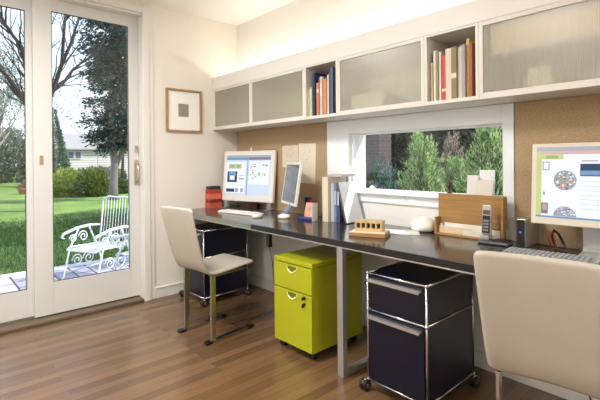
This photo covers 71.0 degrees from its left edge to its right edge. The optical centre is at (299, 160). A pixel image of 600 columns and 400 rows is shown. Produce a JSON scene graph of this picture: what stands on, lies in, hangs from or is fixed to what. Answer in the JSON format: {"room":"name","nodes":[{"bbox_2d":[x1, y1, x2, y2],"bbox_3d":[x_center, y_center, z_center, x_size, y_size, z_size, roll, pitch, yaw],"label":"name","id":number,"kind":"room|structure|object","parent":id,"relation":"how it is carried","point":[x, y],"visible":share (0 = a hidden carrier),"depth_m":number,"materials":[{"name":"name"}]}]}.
{"room":"office","nodes":[
{"label":"office","id":0,"kind":"room"},
{"bbox_2d":[84,0,237,286],"bbox_3d":[-2.446,0.088,2.705,5.080,2.830,0.200,-1,0,-42],"label":"wall","id":1,"kind":"structure","parent":0,"point":[189,51],"depth_m":3.83,"materials":[{"name":"white paint"}]},
{"bbox_2d":[0,0,33,322],"bbox_3d":[-2.412,-0.025,2.810,1.128,2.393,0.038,-1,0,-42],"label":"door","id":2,"kind":"structure","parent":1,"relation":"in","point":[19,304],"depth_m":3.13,"materials":[{"name":"white paint"}]},
{"bbox_2d":[0,295,143,333],"bbox_3d":[-2.081,1.184,3.009,1.872,0.030,0.202,-1,0,-42],"label":"trim","id":3,"kind":"structure","parent":1,"relation":"attached to","point":[28,322],"depth_m":3.18,"materials":[{"name":"brown wood"}]},
{"bbox_2d":[31,0,139,317],"bbox_3d":[-1.676,-0.032,3.364,0.778,2.393,0.096,-1,0,-42],"label":"door","id":4,"kind":"structure","parent":1,"relation":"in","point":[51,296],"depth_m":3.20,"materials":[{"name":"white paint"}]},
{"bbox_2d":[57,0,150,300],"bbox_3d":[-2.095,-0.051,3.001,2.000,2.500,0.212,-1,0,-42],"label":"trim","id":5,"kind":"structure","parent":1,"relation":"attached to","point":[142,19],"depth_m":3.57,"materials":[{"name":"white paint"}]},
{"bbox_2d":[149,8,154,298],"bbox_3d":[-1.276,-0.059,3.614,0.038,2.499,0.012,-1,0,-42],"label":"trim","id":6,"kind":"structure","parent":1,"relation":"attached to","point":[150,9],"depth_m":3.61,"materials":[{"name":"white paint"}]},
{"bbox_2d":[155,282,183,297],"bbox_3d":[-0.926,1.141,3.912,0.860,0.094,0.020,-1,0,-42],"label":"baseboard","id":7,"kind":"structure","parent":1,"relation":"attached to","point":[162,291],"depth_m":3.70,"materials":[{"name":"white paint"}]},
{"bbox_2d":[165,87,201,132],"bbox_3d":[-1.050,-0.450,3.810,0.345,0.385,0.024,-1,0,-42],"label":"framed picture","id":8,"kind":"object","parent":1,"relation":"attached to","point":[183,107],"visible":1,"depth_m":3.81,"materials":[{"name":"white paper"}]},
{"bbox_2d":[178,104,188,116],"bbox_3d":[-1.056,-0.454,3.809,0.100,0.117,0.001,-1,0,-42],"label":"print","id":9,"kind":"object","parent":8,"relation":"attached to","point":[183,109],"depth_m":3.81,"materials":[{"name":"grey paper"}]},
{"bbox_2d":[131,0,294,25],"bbox_3d":[-0.525,-1.445,0.546,5.080,0.200,6.000,-1,0,-42],"label":"ceiling","id":10,"kind":"structure","parent":0,"point":[232,12],"depth_m":3.69,"materials":[{"name":"white paint"}]},
{"bbox_2d":[0,283,566,399],"bbox_3d":[-0.492,1.235,0.553,4.700,0.100,5.600,-1,0,-42],"label":"floor","id":11,"kind":"structure","parent":0,"point":[136,351],"depth_m":2.49,"materials":[{"name":"brown wood"}]},
{"bbox_2d":[161,206,253,345],"bbox_3d":[-0.622,0.742,2.909,0.362,0.886,0.546,-1,0,41],"label":"desk chair","id":12,"kind":"object","parent":11,"relation":"on","point":[179,223],"visible":1,"depth_m":2.78,"materials":[{"name":"beige leather"}]},
{"bbox_2d":[179,223,250,306],"bbox_3d":[-0.748,0.877,3.688,0.482,0.619,0.408,-1,0,-43],"label":"pedestal","id":13,"kind":"object","parent":11,"relation":"on","point":[215,238],"visible":0.73,"depth_m":3.56,"materials":[{"name":"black metal"}]},
{"bbox_2d":[274,245,361,359],"bbox_3d":[0.114,0.890,2.713,0.487,0.577,0.344,-1,0,-43],"label":"pedestal","id":14,"kind":"object","parent":11,"relation":"on","point":[305,289],"visible":1,"depth_m":2.56,"materials":[{"name":"yellow metal"}]},
{"bbox_2d":[251,215,582,377],"bbox_3d":[0.986,0.798,1.904,0.651,0.744,3.232,-1,0,-42],"label":"desk","id":15,"kind":"object","parent":11,"relation":"on","point":[452,253],"visible":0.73,"depth_m":2.27,"materials":[{"name":"laminate"}]},
{"bbox_2d":[266,234,274,284],"bbox_3d":[-0.161,0.825,2.860,0.141,0.702,0.038,-1,0,-35],"label":"adapter","id":16,"kind":"object","parent":15,"relation":"hanging from","point":[268,236],"visible":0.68,"depth_m":2.82,"materials":[{"name":"black plastic"}]},
{"bbox_2d":[298,202,318,220],"bbox_3d":[0.059,0.373,3.082,0.130,0.121,0.090,-1,0,42],"label":"card holder","id":17,"kind":"object","parent":15,"relation":"on","point":[307,216],"visible":0.9,"depth_m":3.09,"materials":[{"name":"blue plastic"}]},
{"bbox_2d":[298,216,318,220],"bbox_3d":[0.059,0.424,3.082,0.130,0.019,0.090,-1,0,42],"label":"tray","id":18,"kind":"object","parent":17,"relation":"on","point":[309,218],"depth_m":3.06,"materials":[{"name":"blue plastic"}]},
{"bbox_2d":[312,203,317,221],"bbox_3d":[0.117,0.368,3.022,0.004,0.129,0.105,-1,0,37],"label":"paper card","id":19,"kind":"object","parent":15,"relation":"on","point":[314,205],"visible":1,"depth_m":3.00,"materials":[{"name":"white paper"}]},
{"bbox_2d":[331,183,333,221],"bbox_3d":[0.294,0.296,3.022,0.191,0.270,0.024,-1,0,-45],"label":"ring binder","id":20,"kind":"object","parent":15,"relation":"on","point":[332,184],"visible":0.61,"depth_m":2.95,"materials":[{"name":"grey plastic"}]},
{"bbox_2d":[322,177,345,221],"bbox_3d":[0.248,0.275,3.037,0.200,0.314,0.052,-1,0,-45],"label":"magazine file","id":21,"kind":"object","parent":15,"relation":"on","point":[326,181],"visible":0.44,"depth_m":2.97,"materials":[{"name":"beige cardboard"}]},
{"bbox_2d":[334,183,336,221],"bbox_3d":[0.313,0.295,3.004,0.191,0.272,0.022,-1,0,-45],"label":"ring binder","id":22,"kind":"object","parent":15,"relation":"on","point":[335,189],"visible":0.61,"depth_m":2.94,"materials":[{"name":"blue plastic"}]},
{"bbox_2d":[336,183,355,222],"bbox_3d":[0.332,0.297,2.986,0.191,0.268,0.026,-1,0,-45],"label":"ring binder","id":23,"kind":"object","parent":15,"relation":"on","point":[340,217],"visible":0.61,"depth_m":2.92,"materials":[{"name":"blue plastic"}]},
{"bbox_2d":[337,181,362,223],"bbox_3d":[0.351,0.289,2.932,0.182,0.279,0.086,-1,0,-44],"label":"folder","id":24,"kind":"object","parent":15,"relation":"on","point":[349,198],"visible":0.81,"depth_m":2.92,"materials":[{"name":"white"}]},
{"bbox_2d":[349,229,389,237],"bbox_3d":[0.402,0.418,2.423,0.210,0.025,0.140,-1,0,24],"label":"wooden tray","id":25,"kind":"object","parent":15,"relation":"on","point":[385,233],"visible":0.83,"depth_m":2.36,"materials":[{"name":"brown wood"}]},
{"bbox_2d":[355,219,384,231],"bbox_3d":[0.406,0.376,2.431,0.155,0.058,0.085,-1,0,24],"label":"card holder","id":26,"kind":"object","parent":25,"relation":"on","point":[370,225],"visible":1,"depth_m":2.40,"materials":[{"name":"brown wood"}]},
{"bbox_2d":[385,229,419,234],"bbox_3d":[0.577,0.427,2.512,0.260,0.003,0.160,-1,0,13],"label":"paper sheet","id":27,"kind":"object","parent":15,"relation":"on","point":[392,231],"visible":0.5,"depth_m":2.48,"materials":[{"name":"white paper"}]},
{"bbox_2d":[410,216,434,231],"bbox_3d":[0.751,0.382,2.550,0.158,0.091,0.158,-1,0,-42],"label":"dome lamp","id":28,"kind":"object","parent":15,"relation":"on","point":[421,223],"visible":0.93,"depth_m":2.50,"materials":[{"name":"white"}]},
{"bbox_2d":[434,193,506,239],"bbox_3d":[0.938,0.308,2.328,0.072,0.235,0.385,-1,0,-42],"label":"desk organizer","id":29,"kind":"object","parent":15,"relation":"on","point":[453,208],"visible":0.78,"depth_m":2.34,"materials":[{"name":"brown wood"}]},
{"bbox_2d":[439,226,470,234],"bbox_3d":[0.876,0.396,2.376,0.003,0.036,0.190,-1,0,-42],"label":"envelope","id":30,"kind":"object","parent":29,"relation":"in","point":[446,229],"visible":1,"depth_m":2.38,"materials":[{"name":"beige paper"}]},
{"bbox_2d":[444,222,481,231],"bbox_3d":[0.913,0.385,2.353,0.003,0.058,0.225,-1,0,-42],"label":"envelope","id":31,"kind":"object","parent":29,"relation":"in","point":[472,227],"visible":0.57,"depth_m":2.34,"materials":[{"name":"white paper"}]},
{"bbox_2d":[463,230,491,236],"bbox_3d":[0.957,0.399,2.268,0.003,0.030,0.160,-1,0,-42],"label":"envelope","id":32,"kind":"object","parent":29,"relation":"in","point":[465,232],"visible":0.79,"depth_m":2.29,"materials":[{"name":"beige paper"}]},
{"bbox_2d":[477,234,512,246],"bbox_3d":[0.995,0.405,2.145,0.150,0.039,0.088,-1,0,44],"label":"dock","id":33,"kind":"object","parent":15,"relation":"on","point":[484,239],"visible":1,"depth_m":2.12,"materials":[{"name":"grey plastic"}]},
{"bbox_2d":[482,205,492,234],"bbox_3d":[0.971,0.307,2.181,0.048,0.152,0.040,-1,0,42],"label":"cordless phone","id":34,"kind":"object","parent":33,"relation":"on","point":[487,210],"visible":1,"depth_m":2.17,"materials":[{"name":"silver metal"}]},
{"bbox_2d":[517,216,538,247],"bbox_3d":[1.141,0.355,2.104,0.176,0.137,0.042,-1,0,-40],"label":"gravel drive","id":35,"kind":"object","parent":15,"relation":"on","point":[527,232],"visible":0.94,"depth_m":2.06,"materials":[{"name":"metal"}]},
{"bbox_2d":[502,247,599,264],"bbox_3d":[1.117,0.415,1.808,0.440,0.018,0.140,-1,0,43],"label":"keyboard","id":36,"kind":"object","parent":15,"relation":"on","point":[588,259],"visible":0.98,"depth_m":1.81,"materials":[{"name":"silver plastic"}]},
{"bbox_2d":[551,229,566,248],"bbox_3d":[1.238,0.377,2.012,0.034,0.086,0.084,-1,0,-2],"label":"cable","id":37,"kind":"object","parent":15,"relation":"on","point":[554,230],"visible":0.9,"depth_m":2.01,"materials":[{"name":"black plastic"}]},
{"bbox_2d":[531,142,599,257],"bbox_3d":[1.315,0.171,1.810,0.125,0.503,0.570,-1,0,-45],"label":"computer monitor","id":38,"kind":"object","parent":15,"relation":"on","point":[565,176],"visible":1,"depth_m":1.89,"materials":[{"name":"beige plastic"}]},
{"bbox_2d":[359,261,479,399],"bbox_3d":[0.617,0.867,2.167,0.492,0.613,0.406,-1,0,-42],"label":"pedestal","id":39,"kind":"object","parent":11,"relation":"on","point":[420,318],"visible":0.89,"depth_m":2.03,"materials":[{"name":"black metal"}]},
{"bbox_2d":[473,251,599,399],"bbox_3d":[0.875,0.728,1.459,0.362,0.886,0.546,-1,0,39],"label":"desk chair","id":40,"kind":"object","parent":11,"relation":"on","point":[540,316],"visible":1,"depth_m":1.29,"materials":[{"name":"beige leather"}]},
{"bbox_2d":[237,0,595,351],"bbox_3d":[1.380,0.052,2.107,0.180,2.830,5.800,-1,0,-42],"label":"wall","id":41,"kind":"structure","parent":0,"point":[296,26],"depth_m":3.22,"materials":[{"name":"white paint"}]},
{"bbox_2d":[213,81,274,130],"bbox_3d":[-0.518,-0.483,3.873,0.278,0.384,0.609,-1,0,-42],"label":"upper cabinet","id":42,"kind":"object","parent":41,"relation":"attached to","point":[231,104],"visible":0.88,"depth_m":4.05,"materials":[{"name":"white paint"}]},
{"bbox_2d":[192,205,304,229],"bbox_3d":[-0.485,0.471,3.542,0.651,0.064,1.160,-1,0,-42],"label":"desk","id":43,"kind":"object","parent":41,"relation":"attached to","point":[205,214],"visible":0.47,"depth_m":3.34,"materials":[{"name":"grey laminate"}]},
{"bbox_2d":[218,209,263,215],"bbox_3d":[-0.497,0.430,3.494,0.430,0.018,0.125,-1,0,39],"label":"keyboard","id":44,"kind":"object","parent":43,"relation":"on","point":[230,211],"visible":0.99,"depth_m":3.46,"materials":[{"name":"white plastic"}]},
{"bbox_2d":[222,148,276,210],"bbox_3d":[-0.480,0.160,3.816,0.598,0.557,0.127,-1,0,33],"label":"computer monitor","id":45,"kind":"object","parent":43,"relation":"on","point":[249,176],"visible":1,"depth_m":3.80,"materials":[{"name":"white plastic"}]},
{"bbox_2d":[278,162,302,218],"bbox_3d":[-0.113,0.225,3.271,0.173,0.421,0.365,-1,0,-19],"label":"panel display","id":46,"kind":"object","parent":43,"relation":"on","point":[293,173],"visible":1,"depth_m":3.21,"materials":[{"name":"white plastic"}]},
{"bbox_2d":[237,122,326,214],"bbox_3d":[-0.203,0.071,3.729,0.011,0.726,1.256,-1,0,-42],"label":"cork board","id":47,"kind":"object","parent":41,"relation":"attached to","point":[269,138],"visible":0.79,"depth_m":3.58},
{"bbox_2d":[282,145,297,166],"bbox_3d":[-0.086,-0.034,3.587,0.002,0.185,0.205,-1,0,-42],"label":"paper sheet","id":48,"kind":"object","parent":47,"relation":"attached to","point":[289,153],"visible":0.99,"depth_m":3.59,"materials":[{"name":"beige paper"}]},
{"bbox_2d":[298,144,315,183],"bbox_3d":[0.055,0.025,3.431,0.002,0.332,0.216,-1,0,-42],"label":"paper sheet","id":49,"kind":"object","parent":47,"relation":"attached to","point":[307,152],"visible":0.96,"depth_m":3.42,"materials":[{"name":"beige paper"}]},
{"bbox_2d":[250,67,327,126],"bbox_3d":[-0.090,-0.487,3.395,0.278,0.384,0.673,-1,0,-42],"label":"upper cabinet","id":50,"kind":"object","parent":41,"relation":"attached to","point":[277,100],"visible":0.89,"depth_m":3.56,"materials":[{"name":"grey glass"}]},
{"bbox_2d":[304,59,361,121],"bbox_3d":[0.245,-0.490,3.022,0.278,0.384,0.327,-1,0,-42],"label":"open cubby shelf","id":51,"kind":"object","parent":41,"relation":"attached to","point":[323,67],"visible":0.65,"depth_m":3.04,"materials":[{"name":"white paint"}]},
{"bbox_2d":[313,72,326,115],"bbox_3d":[0.170,-0.476,3.087,0.190,0.315,0.021,-1,0,-42],"label":"book","id":52,"kind":"object","parent":51,"relation":"in","point":[316,76],"visible":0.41,"depth_m":3.03,"materials":[{"name":"blue paper"}]},
{"bbox_2d":[320,76,326,114],"bbox_3d":[0.219,-0.454,3.014,0.191,0.270,0.023,-1,0,-42],"label":"book","id":53,"kind":"object","parent":51,"relation":"in","point":[322,77],"visible":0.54,"depth_m":2.95,"materials":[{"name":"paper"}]},
{"bbox_2d":[330,67,335,113],"bbox_3d":[0.287,-0.479,2.939,0.190,0.318,0.025,-1,0,-42],"label":"book","id":54,"kind":"object","parent":51,"relation":"in","point":[332,69],"visible":0.39,"depth_m":2.88,"materials":[{"name":"blue paper"}]},
{"bbox_2d":[212,0,563,130],"bbox_3d":[1.020,-0.556,2.158,0.279,0.501,5.249,-1,0,-42],"label":"trim","id":55,"kind":"structure","parent":41,"relation":"attached to","point":[475,11],"depth_m":2.48,"materials":[{"name":"white paint"}]},
{"bbox_2d":[337,36,448,117],"bbox_3d":[0.572,-0.493,2.658,0.278,0.384,0.651,-1,0,-42],"label":"upper cabinet","id":56,"kind":"object","parent":41,"relation":"attached to","point":[398,68],"visible":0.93,"depth_m":2.75,"materials":[{"name":"grey glass"}]},
{"bbox_2d":[352,91,401,108],"bbox_3d":[0.499,-0.373,2.731,0.195,0.102,0.260,-1,0,-42],"label":"storage box","id":57,"kind":"object","parent":56,"relation":"in","point":[382,98],"visible":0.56,"depth_m":2.65,"materials":[{"name":"white"}]},
{"bbox_2d":[355,190,437,198],"bbox_3d":[0.726,0.220,2.678,0.077,0.018,1.125,-1,0,-42],"label":"trim","id":58,"kind":"structure","parent":41,"relation":"attached to","point":[356,191],"depth_m":2.73,"materials":[{"name":"white paint"}]},
{"bbox_2d":[467,175,478,194],"bbox_3d":[0.984,0.146,2.394,0.015,0.125,0.072,-1,0,-33],"label":"card","id":59,"kind":"object","parent":58,"relation":"on","point":[471,179],"visible":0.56,"depth_m":2.40,"materials":[{"name":"white paper"}]},
{"bbox_2d":[476,180,492,195],"bbox_3d":[1.021,0.159,2.330,0.012,0.098,0.095,-1,0,-42],"label":"card","id":60,"kind":"object","parent":58,"relation":"on","point":[483,187],"visible":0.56,"depth_m":2.33,"materials":[{"name":"beige paper"}]},
{"bbox_2d":[479,170,494,195],"bbox_3d":[1.051,0.131,2.363,0.017,0.155,0.085,-1,0,-45],"label":"card","id":61,"kind":"object","parent":58,"relation":"on","point":[489,175],"visible":0.49,"depth_m":2.36,"materials":[{"name":"white paper"}]},
{"bbox_2d":[327,103,515,218],"bbox_3d":[0.677,0.007,2.742,0.018,0.614,1.380,-1,0,-42],"label":"trim","id":62,"kind":"structure","parent":41,"relation":"attached to","point":[338,132],"depth_m":2.64,"materials":[{"name":"white paint"}]},
{"bbox_2d":[248,273,597,399],"bbox_3d":[1.254,1.121,2.109,0.020,0.094,5.583,-1,0,-42],"label":"baseboard","id":63,"kind":"structure","parent":41,"relation":"attached to","point":[480,359],"depth_m":2.24,"materials":[{"name":"white paint"}]},
{"bbox_2d":[352,124,501,195],"bbox_3d":[0.768,0.007,2.716,0.038,0.411,1.101,-1,0,-42],"label":"window","id":64,"kind":"structure","parent":41,"relation":"in","point":[354,142],"depth_m":2.84,"materials":[{"name":"white paint"}]},
{"bbox_2d":[424,23,499,108],"bbox_3d":[0.891,-0.496,2.301,0.278,0.384,0.305,-1,0,-42],"label":"open cubby shelf","id":65,"kind":"object","parent":41,"relation":"attached to","point":[456,37],"visible":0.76,"depth_m":2.31,"materials":[{"name":"white paint"}]},
{"bbox_2d":[433,51,435,100],"bbox_3d":[0.806,-0.462,2.361,0.190,0.274,0.011,-1,0,-42],"label":"book","id":66,"kind":"object","parent":65,"relation":"in","point":[434,52],"visible":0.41,"depth_m":2.30,"materials":[{"name":"beige paper"}]},
{"bbox_2d":[436,50,439,100],"bbox_3d":[0.817,-0.462,2.352,0.190,0.274,0.013,-1,0,-42],"label":"book","id":67,"kind":"object","parent":65,"relation":"in","point":[437,51],"visible":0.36,"depth_m":2.29,"materials":[{"name":"beige paper"}]},
{"bbox_2d":[439,51,445,99],"bbox_3d":[0.831,-0.459,2.348,0.190,0.268,0.011,-1,0,-42],"label":"book","id":68,"kind":"object","parent":65,"relation":"in","point":[440,52],"visible":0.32,"depth_m":2.29,"materials":[{"name":"beige paper"}]},
{"bbox_2d":[441,55,445,99],"bbox_3d":[0.849,-0.448,2.337,0.191,0.246,0.027,-1,0,-42],"label":"book","id":69,"kind":"object","parent":65,"relation":"in","point":[443,57],"visible":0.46,"depth_m":2.27,"materials":[{"name":"red paper"}]},
{"bbox_2d":[445,48,450,98],"bbox_3d":[0.865,-0.462,2.309,0.190,0.274,0.033,-1,0,-42],"label":"book","id":70,"kind":"object","parent":65,"relation":"in","point":[447,51],"visible":0.34,"depth_m":2.25,"materials":[{"name":"beige paper"}]},
{"bbox_2d":[451,47,457,98],"bbox_3d":[0.883,-0.462,2.283,0.191,0.274,0.029,-1,0,-42],"label":"book","id":71,"kind":"object","parent":65,"relation":"in","point":[454,53],"visible":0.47,"depth_m":2.22,"materials":[{"name":"brown paper"}]},
{"bbox_2d":[457,46,461,97],"bbox_3d":[0.913,-0.462,2.268,0.190,0.272,0.031,-1,0,-42],"label":"book","id":72,"kind":"object","parent":65,"relation":"in","point":[459,49],"visible":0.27,"depth_m":2.21,"materials":[{"name":"grey paper"}]},
{"bbox_2d":[462,44,466,96],"bbox_3d":[0.915,-0.463,2.237,0.190,0.274,0.017,-1,0,-42],"label":"book","id":73,"kind":"object","parent":65,"relation":"in","point":[464,60],"visible":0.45,"depth_m":2.17,"materials":[{"name":"grey paper"}]},
{"bbox_2d":[466,38,474,96],"bbox_3d":[0.939,-0.478,2.235,0.190,0.305,0.015,-1,0,-42],"label":"book","id":74,"kind":"object","parent":65,"relation":"in","point":[468,40],"visible":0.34,"depth_m":2.17,"materials":[{"name":"brown paper"}]},
{"bbox_2d":[468,43,475,96],"bbox_3d":[0.943,-0.463,2.214,0.190,0.274,0.019,-1,0,-42],"label":"book","id":75,"kind":"object","parent":65,"relation":"in","point":[471,47],"visible":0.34,"depth_m":2.15,"materials":[{"name":"brown paper"}]},
{"bbox_2d":[478,0,599,103],"bbox_3d":[1.232,-0.499,1.921,0.278,0.384,0.713,-1,0,-42],"label":"upper cabinet","id":76,"kind":"object","parent":41,"relation":"attached to","point":[503,75],"visible":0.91,"depth_m":2.02,"materials":[{"name":"white paint"}]},
{"bbox_2d":[486,32,599,62],"bbox_3d":[1.242,-0.529,1.931,0.226,0.012,0.679,-1,0,-42],"label":"shelf","id":77,"kind":"object","parent":76,"relation":"attached to","point":[588,43],"depth_m":2.00,"materials":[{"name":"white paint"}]},
{"bbox_2d":[491,0,599,52],"bbox_3d":[1.239,-0.602,1.925,0.225,0.130,0.630,-1,0,-42],"label":"storage box","id":78,"kind":"object","parent":76,"relation":"on","point":[584,19],"visible":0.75,"depth_m":1.89,"materials":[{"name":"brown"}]},
{"bbox_2d":[528,65,564,86],"bbox_3d":[1.164,-0.380,1.984,0.180,0.102,0.100,-1,0,-42],"label":"paper stack","id":79,"kind":"object","parent":76,"relation":"in","point":[549,74],"visible":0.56,"depth_m":1.93,"materials":[{"name":"white paper"}]},
{"bbox_2d":[515,94,599,248],"bbox_3d":[1.993,0.051,1.279,0.011,0.726,2.548,-1,0,-42],"label":"cork board","id":80,"kind":"object","parent":41,"relation":"attached to","point":[569,119],"visible":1,"depth_m":2.10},
{"label":"outside","id":81,"kind":"structure","parent":0,"visible":0},
{"bbox_2d":[0,168,128,274],"bbox_3d":[-23.564,1.290,37.297,60.000,0.716,75.000,-1,0,-42],"label":"lawn","id":82,"kind":"structure","parent":81,"point":[12,203],"depth_m":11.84,"materials":[{"name":"plant"}]},
{"bbox_2d":[0,74,20,145],"bbox_3d":[-15.770,-1.588,20.983,4.822,6.636,3.916,-1,0,36],"label":"leafy tree","id":83,"kind":"object","parent":82,"relation":"on","point":[2,97],"visible":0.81,"depth_m":21.43,"materials":[{"name":"green plant"}]},
{"bbox_2d":[0,45,23,131],"bbox_3d":[-18.819,-2.564,22.666,6.920,8.642,7.642,-1,0,-34],"label":"leafy tree","id":84,"kind":"object","parent":82,"relation":"on","point":[1,45],"visible":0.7,"depth_m":25.48,"materials":[{"name":"green plant"}]},
{"bbox_2d":[0,126,24,182],"bbox_3d":[-19.449,-0.276,27.590,4.153,4.218,3.426,-1,0,-42],"label":"leafy tree","id":85,"kind":"object","parent":82,"relation":"on","point":[7,155],"visible":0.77,"depth_m":27.35,"materials":[{"name":"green plant"}]},
{"bbox_2d":[1,53,23,113],"bbox_3d":[-22.691,-3.515,29.192,8.311,10.615,6.861,-1,0,-11],"label":"leafy tree","id":86,"kind":"object","parent":82,"relation":"on","point":[14,53],"visible":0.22,"depth_m":30.09,"materials":[{"name":"green plant"}]},
{"bbox_2d":[0,44,72,142],"bbox_3d":[-17.855,-2.820,26.493,7.093,9.139,5.413,-1,0,-42],"label":"leafy tree","id":87,"kind":"object","parent":82,"relation":"on","point":[19,105],"visible":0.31,"depth_m":25.64,"materials":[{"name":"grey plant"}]},
{"bbox_2d":[15,86,88,124],"bbox_3d":[-19.621,-2.001,33.062,4.867,7.529,5.636,-1,0,-42],"label":"leafy tree","id":88,"kind":"object","parent":82,"relation":"on","point":[76,86],"visible":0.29,"depth_m":32.43,"materials":[{"name":"green plant"}]},
{"bbox_2d":[53,109,70,172],"bbox_3d":[-14.245,-0.691,24.249,2.359,4.605,2.346,-1,0,-42],"label":"conifer","id":89,"kind":"object","parent":82,"relation":"on","point":[62,159],"visible":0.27,"depth_m":24.23,"materials":[{"name":"green plant"}]},
{"bbox_2d":[0,7,126,104],"bbox_3d":[-6.968,-2.513,11.874,5.983,8.215,4.017,-1,0,-42],"label":"bare tree","id":90,"kind":"object","parent":82,"relation":"on","point":[15,88],"visible":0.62,"depth_m":11.80,"materials":[{"name":"brown plant"}]},
{"bbox_2d":[53,166,82,197],"bbox_3d":[-9.283,0.955,16.823,1.482,1.435,1.826,-1,0,-42],"label":"round shrub","id":91,"kind":"object","parent":82,"relation":"on","point":[63,179],"visible":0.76,"depth_m":16.40,"materials":[{"name":"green plant"}]},
{"bbox_2d":[59,86,95,133],"bbox_3d":[-17.451,-2.645,34.842,4.271,8.780,7.841,-1,0,19],"label":"bare tree","id":92,"kind":"object","parent":82,"relation":"on","point":[72,86],"visible":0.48,"depth_m":34.10,"materials":[{"name":"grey plant"}]},
{"bbox_2d":[54,134,127,178],"bbox_3d":[-14.620,-0.110,31.951,8.200,3.650,4.500,-1,0,-42],"label":"house","id":93,"kind":"structure","parent":82,"relation":"on","point":[79,155],"depth_m":29.24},
{"bbox_2d":[73,168,109,196],"bbox_3d":[-8.313,0.970,16.916,1.560,1.416,1.784,-1,0,-42],"label":"round shrub","id":94,"kind":"object","parent":82,"relation":"on","point":[95,182],"visible":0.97,"depth_m":16.50,"materials":[{"name":"green plant"}]},
{"bbox_2d":[69,18,127,199],"bbox_3d":[-6.631,-2.766,15.001,2.943,8.715,2.920,-1,0,-13],"label":"evergreen tree","id":95,"kind":"object","parent":82,"relation":"on","point":[112,125],"visible":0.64,"depth_m":14.61,"materials":[{"name":"green plant"}]},
{"bbox_2d":[75,165,127,180],"bbox_3d":[-12.850,1.018,26.816,3.681,1.485,2.335,-1,0,-42],"label":"hedge","id":96,"kind":"object","parent":82,"relation":"on","point":[103,168],"visible":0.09,"depth_m":26.69,"materials":[{"name":"green plant"}]},
{"bbox_2d":[118,177,127,193],"bbox_3d":[-7.829,1.168,18.562,1.339,0.882,1.350,-1,0,-42],"label":"round shrub","id":97,"kind":"object","parent":82,"relation":"on","point":[122,184],"visible":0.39,"depth_m":18.31,"materials":[{"name":"green plant"}]},
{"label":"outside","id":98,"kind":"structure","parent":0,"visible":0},
{"bbox_2d":[0,258,128,293],"bbox_3d":[-2.222,1.451,4.507,9.000,0.200,2.200,-1,0,-42],"label":"terrace","id":99,"kind":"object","parent":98,"point":[12,283],"visible":0.11,"depth_m":5.00,"materials":[{"name":"grey stone"}]},
{"bbox_2d":[0,256,128,277],"bbox_3d":[-3.010,1.457,5.386,9.000,0.202,0.159,-1,0,-42],"label":"kerb","id":100,"kind":"object","parent":99,"relation":"attached to","point":[104,260],"visible":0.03,"depth_m":5.42,"materials":[{"name":"stone"}]},
{"bbox_2d":[60,195,128,278],"bbox_3d":[-2.347,0.892,4.935,0.550,0.916,0.626,-1,0,23],"label":"garden chair","id":101,"kind":"object","parent":99,"relation":"on","point":[93,248],"visible":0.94,"depth_m":4.91,"materials":[{"name":"white paint"}]},
{"bbox_2d":[109,234,128,269],"bbox_3d":[-1.645,0.885,4.604,0.626,0.916,0.550,-1,0,23],"label":"garden chair","id":102,"kind":"object","parent":99,"relation":"on","point":[119,253],"visible":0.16,"depth_m":4.43,"materials":[{"name":"white paint"}]},
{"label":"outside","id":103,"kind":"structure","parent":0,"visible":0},
{"bbox_2d":[67,214,128,241],"bbox_3d":[3.925,1.494,8.272,11.820,0.300,18.000,-1,0,-42],"label":"ground","id":104,"kind":"structure","parent":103,"point":[88,218],"depth_m":9.47,"materials":[{"name":"soil"}]},
{"bbox_2d":[365,134,390,187],"bbox_3d":[1.708,0.114,9.263,0.420,2.700,0.420,-1,0,-42],"label":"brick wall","id":105,"kind":"structure","parent":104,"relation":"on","point":[379,144],"depth_m":9.12,"materials":[{"name":"brown brick"}]},
{"bbox_2d":[366,153,395,187],"bbox_3d":[1.551,0.660,8.222,1.022,1.612,0.989,-1,0,-12],"label":"bush","id":106,"kind":"object","parent":104,"relation":"on","point":[376,166],"visible":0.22,"depth_m":8.18,"materials":[{"name":"green plant"}]},
{"bbox_2d":[368,160,403,189],"bbox_3d":[1.461,0.727,7.142,1.049,1.480,1.204,-1,0,-1],"label":"bush","id":107,"kind":"object","parent":104,"relation":"on","point":[385,179],"visible":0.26,"depth_m":7.06,"materials":[{"name":"green plant"}]},
{"bbox_2d":[391,132,422,189],"bbox_3d":[2.899,-0.273,11.669,2.229,3.765,2.384,-1,0,-42],"label":"tree","id":108,"kind":"object","parent":104,"relation":"on","point":[400,141],"visible":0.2,"depth_m":10.96,"materials":[{"name":"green plant"}]},
{"bbox_2d":[395,131,447,191],"bbox_3d":[1.693,0.486,5.891,1.406,1.957,1.317,-1,0,-20],"label":"bush","id":109,"kind":"object","parent":104,"relation":"on","point":[420,172],"visible":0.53,"depth_m":5.82,"materials":[{"name":"green plant"}]},
{"bbox_2d":[438,130,470,191],"bbox_3d":[2.767,0.443,7.465,0.996,2.023,1.090,-1,0,35],"label":"bush","id":110,"kind":"object","parent":104,"relation":"on","point":[449,149],"visible":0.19,"depth_m":7.48,"materials":[{"name":"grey plant"}]},
{"bbox_2d":[440,155,469,192],"bbox_3d":[2.458,0.675,6.499,0.986,1.564,1.066,-1,0,-42],"label":"bush","id":111,"kind":"object","parent":104,"relation":"on","point":[452,165],"visible":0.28,"depth_m":6.47,"materials":[{"name":"green plant"}]},
{"bbox_2d":[422,126,500,191],"bbox_3d":[3.930,-0.312,9.914,2.183,3.687,2.285,-1,0,-42],"label":"tree","id":112,"kind":"object","parent":104,"relation":"on","point":[465,139],"visible":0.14,"depth_m":9.39,"materials":[{"name":"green plant"}]},
{"bbox_2d":[443,126,502,195],"bbox_3d":[2.208,0.426,5.061,1.393,2.068,1.351,-1,0,27],"label":"bush","id":113,"kind":"object","parent":104,"relation":"on","point":[486,152],"visible":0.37,"depth_m":5.01,"materials":[{"name":"green plant"}]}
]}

